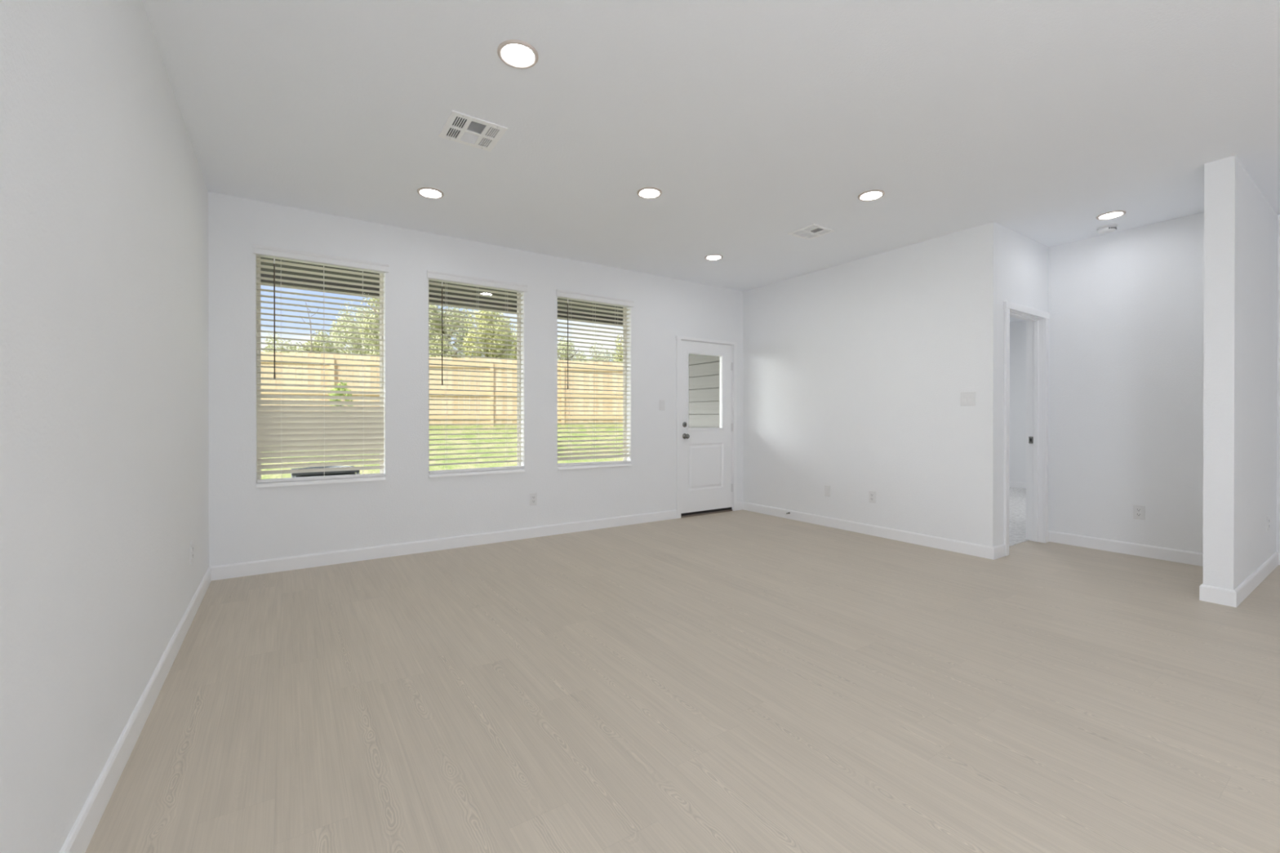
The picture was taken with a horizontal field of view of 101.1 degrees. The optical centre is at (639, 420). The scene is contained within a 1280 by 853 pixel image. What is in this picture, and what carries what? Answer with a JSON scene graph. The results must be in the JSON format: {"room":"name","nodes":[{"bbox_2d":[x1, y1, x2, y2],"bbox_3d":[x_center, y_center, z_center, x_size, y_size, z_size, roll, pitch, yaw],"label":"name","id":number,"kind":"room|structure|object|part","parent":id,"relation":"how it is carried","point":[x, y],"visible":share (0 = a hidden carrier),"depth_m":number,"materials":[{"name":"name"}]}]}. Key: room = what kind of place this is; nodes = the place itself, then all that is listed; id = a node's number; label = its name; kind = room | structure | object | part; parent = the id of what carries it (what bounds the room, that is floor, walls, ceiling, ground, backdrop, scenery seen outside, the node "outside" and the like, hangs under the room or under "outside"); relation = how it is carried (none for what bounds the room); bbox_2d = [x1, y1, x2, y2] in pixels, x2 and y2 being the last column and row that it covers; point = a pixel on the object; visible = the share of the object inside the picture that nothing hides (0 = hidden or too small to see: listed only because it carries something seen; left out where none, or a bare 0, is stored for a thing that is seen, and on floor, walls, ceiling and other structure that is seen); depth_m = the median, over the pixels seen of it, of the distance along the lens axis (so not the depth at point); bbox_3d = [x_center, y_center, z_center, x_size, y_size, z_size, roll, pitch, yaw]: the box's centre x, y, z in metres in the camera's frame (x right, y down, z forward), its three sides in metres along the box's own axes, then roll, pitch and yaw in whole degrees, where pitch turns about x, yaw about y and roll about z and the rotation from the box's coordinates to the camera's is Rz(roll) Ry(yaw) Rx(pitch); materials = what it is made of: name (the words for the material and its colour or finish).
{"room":"empty living room","nodes":[
{"label":"empty living room","id":0,"kind":"room"},
{"bbox_2d":[0,0,208,852],"bbox_3d":[-0.723,-0.228,0.150,0.120,2.743,8.497,0,0,-34],"label":"wall","id":1,"kind":"structure","parent":0,"point":[104,352],"depth_m":1.44,"materials":[{"name":"white paint"}]},
{"bbox_2d":[59,567,211,852],"bbox_3d":[-0.698,1.094,0.236,0.013,0.100,8.364,0,0,-34],"label":"baseboard","id":2,"kind":"structure","parent":1,"relation":"attached to","point":[82,833],"depth_m":1.75,"materials":[{"name":"white wood"}]},
{"bbox_2d":[189,541,193,564],"bbox_3d":[-2.563,0.757,3.009,0.010,0.117,0.074,0,0,-34],"label":"wall outlet","id":3,"kind":"object","parent":1,"relation":"attached to","point":[191,547],"visible":1,"depth_m":2.99,"materials":[{"name":"white plastic"}]},
{"bbox_2d":[208,191,742,566],"bbox_3d":[1.248,-0.248,6.682,10.676,2.743,0.150,0,0,-34],"label":"wall","id":4,"kind":"structure","parent":0,"point":[247,522],"depth_m":4.49,"materials":[{"name":"white paint"}]},
{"bbox_2d":[256,256,386,488],"bbox_3d":[-2.487,-0.386,4.141,0.862,1.764,0.142,0,0,-34],"label":"window","id":5,"kind":"structure","parent":4,"relation":"in","point":[259,292],"depth_m":4.01,"materials":[{"name":"beige plastic"}]},
{"bbox_2d":[253,244,388,483],"bbox_3d":[-2.465,-0.412,4.119,0.902,1.748,0.080,0,0,-34],"label":"window blind","id":6,"kind":"object","parent":5,"relation":"attached to","point":[322,428],"visible":1,"depth_m":4.10,"materials":[{"name":"white plastic"}]},
{"bbox_3d":[-2.707,-0.383,3.971,0.002,1.675,0.054,0,0,-34],"label":"ladder cord","id":7,"kind":"part","parent":6,"relation":"part of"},
{"bbox_3d":[-2.477,0.451,4.129,0.854,0.022,0.050,0,0,-34],"label":"rail","id":8,"kind":"part","parent":6,"relation":"part of","materials":[{"name":"white plastic"}]},
{"bbox_3d":[-2.477,-0.384,4.125,0.002,1.675,0.054,0,0,-34],"label":"ladder cord","id":9,"kind":"part","parent":6,"relation":"part of","materials":[{"name":"white fabric"}]},
{"bbox_3d":[-2.252,-0.384,4.277,0.002,1.675,0.054,0,0,-34],"label":"ladder cord","id":10,"kind":"part","parent":6,"relation":"part of","materials":[{"name":"white fabric"}]},
{"bbox_3d":[-2.478,0.479,4.131,0.862,0.033,0.112,0,0,-34],"label":"sill","id":11,"kind":"part","parent":5,"relation":"part of","materials":[{"name":"white paint"}]},
{"bbox_2d":[208,509,676,581],"bbox_3d":[-1.309,1.079,4.871,4.166,0.100,0.013,0,0,-34],"label":"baseboard","id":12,"kind":"structure","parent":4,"relation":"attached to","point":[295,562],"depth_m":4.47,"materials":[{"name":"white wood"}]},
{"bbox_2d":[428,280,524,477],"bbox_3d":[-1.488,-0.389,4.811,0.863,1.764,0.142,0,0,-34],"label":"window","id":13,"kind":"structure","parent":4,"relation":"in","point":[518,412],"depth_m":5.05,"materials":[{"name":"beige plastic"}]},
{"bbox_3d":[-1.480,0.477,4.802,0.863,0.033,0.112,0,0,-34],"label":"sill","id":14,"kind":"part","parent":13,"relation":"part of","materials":[{"name":"white paint"}]},
{"bbox_2d":[426,270,527,473],"bbox_3d":[-1.466,-0.414,4.789,0.903,1.750,0.080,0,0,-34],"label":"window blind","id":15,"kind":"object","parent":13,"relation":"attached to","point":[437,276],"visible":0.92,"depth_m":4.76,"materials":[{"name":"white plastic"}]},
{"bbox_3d":[-1.710,-0.386,4.641,0.002,1.675,0.054,0,0,-34],"label":"ladder cord","id":16,"kind":"part","parent":15,"relation":"part of","materials":[{"name":"white fabric"}]},
{"bbox_3d":[-1.476,0.449,4.796,0.855,0.022,0.050,0,0,-34],"label":"rail","id":17,"kind":"part","parent":15,"relation":"part of","materials":[{"name":"white plastic"}]},
{"bbox_3d":[-1.254,-0.386,4.947,0.002,1.675,0.054,0,0,-34],"label":"ladder cord","id":18,"kind":"part","parent":15,"relation":"part of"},
{"bbox_2d":[529,493,537,505],"bbox_3d":[-1.024,0.761,5.064,0.074,0.117,0.010,0,0,-34],"label":"wall outlet","id":19,"kind":"object","parent":4,"relation":"attached to","point":[533,496],"visible":1,"depth_m":5.06,"materials":[{"name":"white plastic"}]},
{"bbox_2d":[557,306,631,470],"bbox_3d":[-0.484,-0.391,5.486,0.866,1.764,0.142,0,0,-34],"label":"window","id":20,"kind":"structure","parent":4,"relation":"in","point":[584,466],"depth_m":5.75,"materials":[{"name":"beige plastic"}]},
{"bbox_3d":[-0.476,0.475,5.476,0.866,0.033,0.112,0,0,-34],"label":"sill","id":21,"kind":"part","parent":20,"relation":"part of","materials":[{"name":"white paint"}]},
{"bbox_2d":[555,288,634,466],"bbox_3d":[-0.463,-0.414,5.465,0.906,1.752,0.084,0,0,-34],"label":"window blind","id":22,"kind":"object","parent":20,"relation":"attached to","point":[561,294],"visible":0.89,"depth_m":5.45,"materials":[{"name":"white plastic"}]},
{"bbox_3d":[-0.474,0.446,5.473,0.858,0.022,0.050,1,0,-33],"label":"rail","id":23,"kind":"part","parent":22,"relation":"part of","materials":[{"name":"white plastic"}]},
{"bbox_3d":[-0.515,-0.392,5.532,0.866,1.762,0.031,0,0,-34],"label":"frame","id":24,"kind":"part","parent":20,"relation":"part of","materials":[{"name":"beige plastic"}]},
{"bbox_2d":[659,400,664,410],"bbox_3d":[0.252,-0.170,5.916,0.074,0.117,0.012,0,0,-34],"label":"light switch","id":25,"kind":"object","parent":4,"relation":"attached to","point":[661,402],"visible":1,"depth_m":5.91,"materials":[{"name":"white plastic"}]},
{"bbox_2d":[675,335,737,518],"bbox_3d":[0.780,0.079,6.335,0.959,2.092,0.207,0,0,-34],"label":"door","id":26,"kind":"structure","parent":4,"relation":"in","point":[706,458],"depth_m":6.31,"materials":[{"name":"white wood"}]},
{"bbox_3d":[0.536,0.185,6.086,0.064,0.064,0.065,0,0,-34],"label":"knob","id":27,"kind":"part","parent":26,"relation":"part of","materials":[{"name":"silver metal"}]},
{"bbox_3d":[0.774,-0.344,6.309,0.582,0.934,0.060,0,0,-34],"label":"glass frame","id":28,"kind":"part","parent":26,"relation":"part of","materials":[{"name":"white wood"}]},
{"bbox_2d":[84,510,1279,852],"bbox_3d":[3.617,1.135,3.159,10.676,0.001,8.647,0,0,-34],"label":"floor","id":29,"kind":"structure","parent":0,"point":[738,681],"depth_m":2.09,"materials":[{"name":"beige wood"}]},
{"bbox_2d":[142,0,1279,322],"bbox_3d":[3.617,-1.678,3.151,10.676,0.140,8.647,0,0,-34],"label":"ceiling","id":30,"kind":"structure","parent":0,"point":[755,123],"depth_m":2.77,"materials":[{"name":"white paint"}]},
{"bbox_2d":[417,186,444,199],"bbox_3d":[-1.481,-1.605,3.721,0.176,0.010,0.176,0,0,-34],"label":"recessed light","id":31,"kind":"object","parent":30,"relation":"in","point":[426,192],"visible":1,"depth_m":3.71,"materials":[{"name":"white"}]},
{"bbox_2d":[438,110,507,151],"bbox_3d":[-0.933,-1.668,2.933,0.297,0.138,0.298,0,0,-34],"label":"ceiling vent","id":32,"kind":"object","parent":30,"relation":"in","point":[459,127],"visible":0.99,"depth_m":2.93,"materials":[{"name":"white metal"}]},
{"bbox_2d":[497,39,538,68],"bbox_3d":[-0.534,-1.601,2.307,0.176,0.010,0.176,0,0,-34],"label":"recessed light","id":33,"kind":"object","parent":30,"relation":"in","point":[518,54],"visible":1,"depth_m":2.30,"materials":[{"name":"white"}]},
{"bbox_2d":[636,186,662,199],"bbox_3d":[0.067,-1.605,3.721,0.176,0.010,0.176,0,0,-34],"label":"recessed light","id":34,"kind":"object","parent":30,"relation":"in","point":[649,193],"visible":1,"depth_m":3.71,"materials":[{"name":"white plastic"}]},
{"bbox_2d":[704,253,722,260],"bbox_3d":[0.730,-1.610,5.205,0.176,0.010,0.176,0,0,-34],"label":"recessed light","id":35,"kind":"object","parent":30,"relation":"in","point":[710,257],"visible":1,"depth_m":5.20,"materials":[{"name":"white"}]},
{"bbox_2d":[787,223,835,239],"bbox_3d":[1.464,-1.673,4.502,0.280,0.138,0.272,0,0,-34],"label":"ceiling vent","id":36,"kind":"object","parent":30,"relation":"in","point":[811,231],"visible":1,"depth_m":4.50,"materials":[{"name":"white metal"}]},
{"bbox_2d":[857,189,884,200],"bbox_3d":[1.652,-1.605,3.762,0.176,0.010,0.176,0,0,-34],"label":"recessed light","id":37,"kind":"object","parent":30,"relation":"in","point":[870,195],"visible":1,"depth_m":3.75,"materials":[{"name":"white"}]},
{"bbox_2d":[1096,223,1117,234],"bbox_3d":[3.889,-1.589,4.382,0.132,0.047,0.132,0,0,-34],"label":"smoke detector","id":38,"kind":"object","parent":30,"relation":"attached to","point":[1110,228],"visible":1,"depth_m":4.35,"materials":[{"name":"white plastic"}]},
{"bbox_2d":[1096,210,1126,220],"bbox_3d":[3.694,-1.606,4.127,0.176,0.010,0.176,0,0,-34],"label":"recessed light","id":39,"kind":"object","parent":30,"relation":"in","point":[1111,215],"visible":1,"depth_m":4.12,"materials":[{"name":"white"}]},
{"bbox_2d":[742,226,977,544],"bbox_3d":[2.099,-0.244,5.534,0.120,2.743,2.706,0,0,-34],"label":"wall","id":40,"kind":"structure","parent":0,"point":[855,372],"depth_m":5.18,"materials":[{"name":"white paint"}]},
{"bbox_2d":[824,484,830,497],"bbox_3d":[1.989,0.750,5.585,0.008,0.117,0.074,0,0,-34],"label":"wall plate","id":41,"kind":"object","parent":40,"relation":"attached to","point":[827,488],"visible":1,"depth_m":5.58,"materials":[{"name":"white plastic"}]},
{"bbox_2d":[737,501,1005,559],"bbox_3d":[2.121,1.077,5.472,0.211,0.100,2.848,0,0,-36],"label":"baseboard","id":42,"kind":"structure","parent":40,"relation":"attached to","point":[994,553],"depth_m":5.01,"materials":[{"name":"white wood"}]},
{"bbox_2d":[868,490,875,502],"bbox_3d":[2.276,0.750,5.157,0.010,0.117,0.074,0,0,-34],"label":"wall outlet","id":43,"kind":"object","parent":40,"relation":"attached to","point":[872,495],"visible":1,"depth_m":5.15,"materials":[{"name":"white plastic"}]},
{"bbox_2d":[960,391,975,405],"bbox_3d":[2.760,-0.181,4.432,0.012,0.117,0.119,0,0,-34],"label":"light switch","id":44,"kind":"object","parent":40,"relation":"attached to","point":[966,398],"visible":1,"depth_m":4.43,"materials":[{"name":"white plastic"}]},
{"bbox_2d":[977,222,1048,546],"bbox_3d":[3.306,-0.241,4.642,1.129,2.743,0.120,0,0,-34],"label":"wall","id":45,"kind":"structure","parent":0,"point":[1013,267],"depth_m":4.34,"materials":[{"name":"white paint"}]},
{"bbox_2d":[1003,301,1049,555],"bbox_3d":[3.370,0.069,4.683,0.907,2.122,0.160,0,0,-34],"label":"door frame","id":46,"kind":"structure","parent":45,"relation":"attached to","point":[1037,321],"depth_m":4.86,"materials":[{"name":"white wood"}]},
{"bbox_3d":[3.370,0.100,4.682,0.755,2.060,0.034,0,0,-34],"label":"stop moulding","id":47,"kind":"part","parent":46,"relation":"part of","materials":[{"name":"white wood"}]},
{"bbox_3d":[3.408,-0.963,4.623,0.907,0.058,0.022,0,0,-34],"label":"head casing","id":48,"kind":"part","parent":46,"relation":"part of","materials":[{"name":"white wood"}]},
{"bbox_3d":[3.331,0.070,4.743,0.884,2.120,0.018,0,0,-34],"label":"bedroom casing","id":49,"kind":"part","parent":46,"relation":"part of","materials":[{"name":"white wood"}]},
{"bbox_3d":[3.660,0.185,4.926,0.002,0.064,0.034,0,0,-34],"label":"strike plate","id":50,"kind":"part","parent":46,"relation":"part of","materials":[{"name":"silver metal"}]},
{"bbox_2d":[1008,320,1026,482],"bbox_3d":[6.459,-0.253,8.389,0.120,2.743,2.826,0,0,-34],"label":"wall","id":51,"kind":"structure","parent":0,"point":[1017,455],"depth_m":8.65,"materials":[{"name":"white paint"}]},
{"bbox_2d":[1008,481,1026,488],"bbox_3d":[6.371,1.068,8.406,0.013,0.100,2.706,0,0,-34],"label":"baseboard","id":52,"kind":"structure","parent":51,"relation":"attached to","point":[1011,484],"depth_m":8.64,"materials":[{"name":"white wood"}]},
{"bbox_2d":[1008,487,1029,546],"bbox_3d":[4.273,1.133,7.082,5.212,0.038,2.866,0,0,-34],"label":"floor","id":53,"kind":"structure","parent":0,"point":[1017,496],"depth_m":6.12,"materials":[{"name":"grey carpet"}]},
{"bbox_2d":[1048,212,1204,553],"bbox_3d":[4.153,-0.241,4.500,0.120,2.743,1.300,0,0,-34],"label":"wall","id":54,"kind":"structure","parent":0,"point":[1126,308],"depth_m":4.43,"materials":[{"name":"white paint"}]},
{"bbox_2d":[1048,530,1203,566],"bbox_3d":[4.117,1.081,4.408,0.047,0.100,1.180,0,0,-34],"label":"baseboard","id":55,"kind":"structure","parent":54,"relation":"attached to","point":[1121,547],"depth_m":4.43,"materials":[{"name":"white wood"}]},
{"bbox_2d":[1133,504,1145,519],"bbox_3d":[4.155,0.766,4.383,0.010,0.117,0.074,0,0,-34],"label":"wall outlet","id":56,"kind":"object","parent":54,"relation":"attached to","point":[1139,511],"visible":1,"depth_m":4.38,"materials":[{"name":"white plastic"}]},
{"bbox_2d":[1203,155,1277,590],"bbox_3d":[4.321,-0.239,3.752,1.791,2.743,0.129,0,0,-34],"label":"wall","id":57,"kind":"structure","parent":0,"point":[1241,224],"depth_m":3.30,"materials":[{"name":"white paint"}]},
{"bbox_2d":[1199,551,1278,607],"bbox_3d":[4.266,1.083,3.719,1.684,0.100,0.155,0,0,-34],"label":"baseboard","id":58,"kind":"structure","parent":57,"relation":"attached to","point":[1225,597],"depth_m":3.30,"materials":[{"name":"white wood"}]},
{"bbox_2d":[1266,515,1269,532],"bbox_3d":[4.641,0.762,3.886,0.074,0.117,0.010,0,0,-34],"label":"wall outlet","id":59,"kind":"object","parent":57,"relation":"attached to","point":[1267,516],"visible":1,"depth_m":3.88,"materials":[{"name":"white plastic"}]},
{"bbox_2d":[1276,214,1279,552],"bbox_3d":[6.266,-0.234,2.354,0.120,2.743,4.362,0,0,-34],"label":"wall","id":60,"kind":"structure","parent":0,"point":[1278,215],"depth_m":4.12,"materials":[{"name":"white paint"}]},
{"bbox_2d":[1278,551,1279,564],"bbox_3d":[6.181,1.087,2.365,0.013,0.100,4.229,0,0,-34],"label":"baseboard","id":61,"kind":"structure","parent":60,"relation":"attached to","point":[1279,552],"depth_m":4.12,"materials":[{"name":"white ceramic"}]},
{"label":"outside","id":62,"kind":"structure","parent":0,"visible":0},
{"bbox_2d":[261,413,622,479],"bbox_3d":[-9.942,0.446,18.392,32.000,1.586,26.380,0,0,-34],"label":"lawn","id":63,"kind":"structure","parent":62,"point":[501,426],"depth_m":11.98,"materials":[{"name":"green plant"}]},
{"bbox_2d":[262,333,302,353],"bbox_3d":[-12.299,-1.504,17.961,1.572,3.004,1.204,0,0,-34],"label":"leafy tree","id":64,"kind":"object","parent":63,"relation":"on","point":[272,340],"visible":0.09,"depth_m":17.82,"materials":[{"name":"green plant"}]},
{"bbox_2d":[302,302,323,353],"bbox_3d":[-10.373,-1.864,16.642,0.654,3.705,0.086,0,0,-34],"label":"bare sapling","id":65,"kind":"object","parent":63,"relation":"on","point":[305,302],"visible":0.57,"depth_m":16.61,"materials":[{"name":"grey plant"}]},
{"bbox_2d":[285,330,342,354],"bbox_3d":[-12.670,-1.790,20.401,1.822,3.533,2.059,0,0,-6],"label":"leafy tree","id":66,"kind":"object","parent":63,"relation":"on","point":[318,338],"visible":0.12,"depth_m":20.35,"materials":[{"name":"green plant"}]},
{"bbox_2d":[291,466,359,477],"bbox_3d":[-4.271,0.967,7.133,0.800,0.640,0.800,0,0,-34],"label":"air conditioner","id":67,"kind":"object","parent":63,"relation":"on","point":[349,472],"visible":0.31,"depth_m":6.92,"materials":[{"name":"metal"}]},
{"bbox_2d":[297,466,351,469],"bbox_3d":[-4.270,0.651,7.132,0.650,0.010,0.650,0,0,-34],"label":"fan grille","id":68,"kind":"object","parent":67,"relation":"attached to","point":[322,467],"depth_m":7.26,"materials":[{"name":"grey metal"}]},
{"bbox_3d":[-4.271,0.947,7.133,0.760,0.500,0.760,0,0,-34],"label":"casing","id":69,"kind":"part","parent":67,"relation":"part of","materials":[{"name":"grey metal"}]},
{"bbox_2d":[328,379,353,406],"bbox_3d":[-6.651,-0.189,11.682,0.520,1.462,0.476,0,0,-12],"label":"shrub","id":70,"kind":"object","parent":63,"relation":"on","point":[342,383],"visible":0.2,"depth_m":11.64,"materials":[{"name":"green plant"}]},
{"bbox_2d":[324,302,379,355],"bbox_3d":[-12.540,-2.628,23.473,2.685,5.150,2.249,0,0,-34],"label":"leafy tree","id":71,"kind":"object","parent":63,"relation":"on","point":[344,323],"visible":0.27,"depth_m":22.97,"materials":[{"name":"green plant"}]},
{"bbox_2d":[359,297,433,355],"bbox_3d":[-8.946,-2.714,19.392,2.578,5.329,2.119,0,0,-34],"label":"leafy tree","id":72,"kind":"object","parent":63,"relation":"on","point":[375,321],"visible":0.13,"depth_m":18.88,"materials":[{"name":"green plant"}]},
{"bbox_2d":[261,351,622,426],"bbox_3d":[-5.534,-0.661,13.682,25.336,2.028,0.154,0,0,-16],"label":"wooden fence","id":73,"kind":"object","parent":63,"relation":"on","point":[290,353],"visible":0.16,"depth_m":14.01,"materials":[{"name":"brown wood"}]},
{"bbox_3d":[-7.623,-0.648,13.055,0.090,1.825,0.090,0,0,-16],"label":"post","id":74,"kind":"part","parent":73,"relation":"part of","materials":[{"name":"brown wood"}]},
{"bbox_3d":[-5.596,-0.713,13.701,25.226,0.140,0.040,0,0,-16],"label":"rail","id":75,"kind":"part","parent":73,"relation":"part of","materials":[{"name":"brown wood"}]},
{"bbox_3d":[-5.596,-1.473,13.699,25.226,0.140,0.040,0,0,-16],"label":"rail","id":76,"kind":"part","parent":73,"relation":"part of","materials":[{"name":"brown wood"}]},
{"bbox_3d":[-3.969,-0.670,14.098,0.090,1.789,0.090,0,0,-16],"label":"post","id":77,"kind":"part","parent":73,"relation":"part of","materials":[{"name":"brown wood"}]},
{"bbox_3d":[-5.596,-0.093,13.703,25.226,0.140,0.040,0,0,-16],"label":"rail","id":78,"kind":"part","parent":73,"relation":"part of","materials":[{"name":"brown wood"}]},
{"bbox_3d":[-2.142,-0.680,14.620,0.090,1.771,0.090,0,0,-16],"label":"post","id":79,"kind":"part","parent":73,"relation":"part of","materials":[{"name":"brown wood"}]},
{"bbox_2d":[429,304,475,358],"bbox_3d":[-8.402,-2.802,22.883,2.612,5.425,2.090,0,0,0],"label":"leafy tree","id":80,"kind":"object","parent":63,"relation":"on","point":[434,336],"visible":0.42,"depth_m":22.46,"materials":[{"name":"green plant"}]},
{"bbox_2d":[462,309,515,413],"bbox_3d":[-5.604,-2.210,19.540,1.999,4.248,1.805,0,0,-24],"label":"leafy tree","id":81,"kind":"object","parent":63,"relation":"on","point":[478,311],"visible":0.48,"depth_m":19.14,"materials":[{"name":"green plant"}]},
{"bbox_2d":[509,324,516,359],"bbox_3d":[-5.088,-2.150,22.418,1.551,4.057,1.249,0,0,-8],"label":"leafy tree","id":82,"kind":"object","parent":63,"relation":"on","point":[513,348],"visible":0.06,"depth_m":22.18,"materials":[{"name":"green plant"}]},
{"bbox_2d":[557,333,589,399],"bbox_3d":[-3.000,-1.996,22.957,2.072,3.700,2.314,0,0,8],"label":"leafy tree","id":83,"kind":"object","parent":63,"relation":"on","point":[563,342],"visible":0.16,"depth_m":22.55,"materials":[{"name":"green plant"}]},
{"bbox_2d":[574,341,616,388],"bbox_3d":[-1.967,-1.925,24.555,2.107,3.504,1.869,0,0,-34],"label":"leafy tree","id":84,"kind":"object","parent":63,"relation":"on","point":[595,353],"visible":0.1,"depth_m":24.43,"materials":[{"name":"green plant"}]},
{"bbox_2d":[612,334,622,361],"bbox_3d":[-0.725,-1.839,21.006,0.774,3.375,0.690,0,0,-34],"label":"leafy tree","id":85,"kind":"object","parent":63,"relation":"on","point":[621,340],"visible":0.24,"depth_m":20.89,"materials":[{"name":"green plant"}]},
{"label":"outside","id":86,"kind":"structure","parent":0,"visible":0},
{"bbox_3d":[-2.572,1.221,5.833,7.430,0.150,2.693,0,0,-34],"label":"floor","id":87,"kind":"structure","parent":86,"visible":0},
{"bbox_2d":[260,257,622,324],"bbox_3d":[-2.558,-0.264,5.898,7.330,3.080,2.793,0,0,-34],"label":"patio cover","id":88,"kind":"object","parent":87,"relation":"on","point":[263,281],"depth_m":6.66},
{"bbox_2d":[479,292,493,295],"bbox_3d":[-2.077,-1.702,7.104,0.176,0.010,0.176,0,0,-34],"label":"light","id":89,"kind":"object","parent":88,"relation":"attached to","point":[484,293],"visible":0.59,"depth_m":7.06,"materials":[{"name":"white"}]},
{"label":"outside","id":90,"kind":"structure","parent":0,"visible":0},
{"bbox_2d":[688,354,719,428],"bbox_3d":[0.565,-0.220,7.936,0.132,2.980,2.693,0,0,-34],"label":"wall","id":91,"kind":"structure","parent":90,"point":[704,370],"depth_m":7.34,"materials":[{"name":"beige"}]}
]}

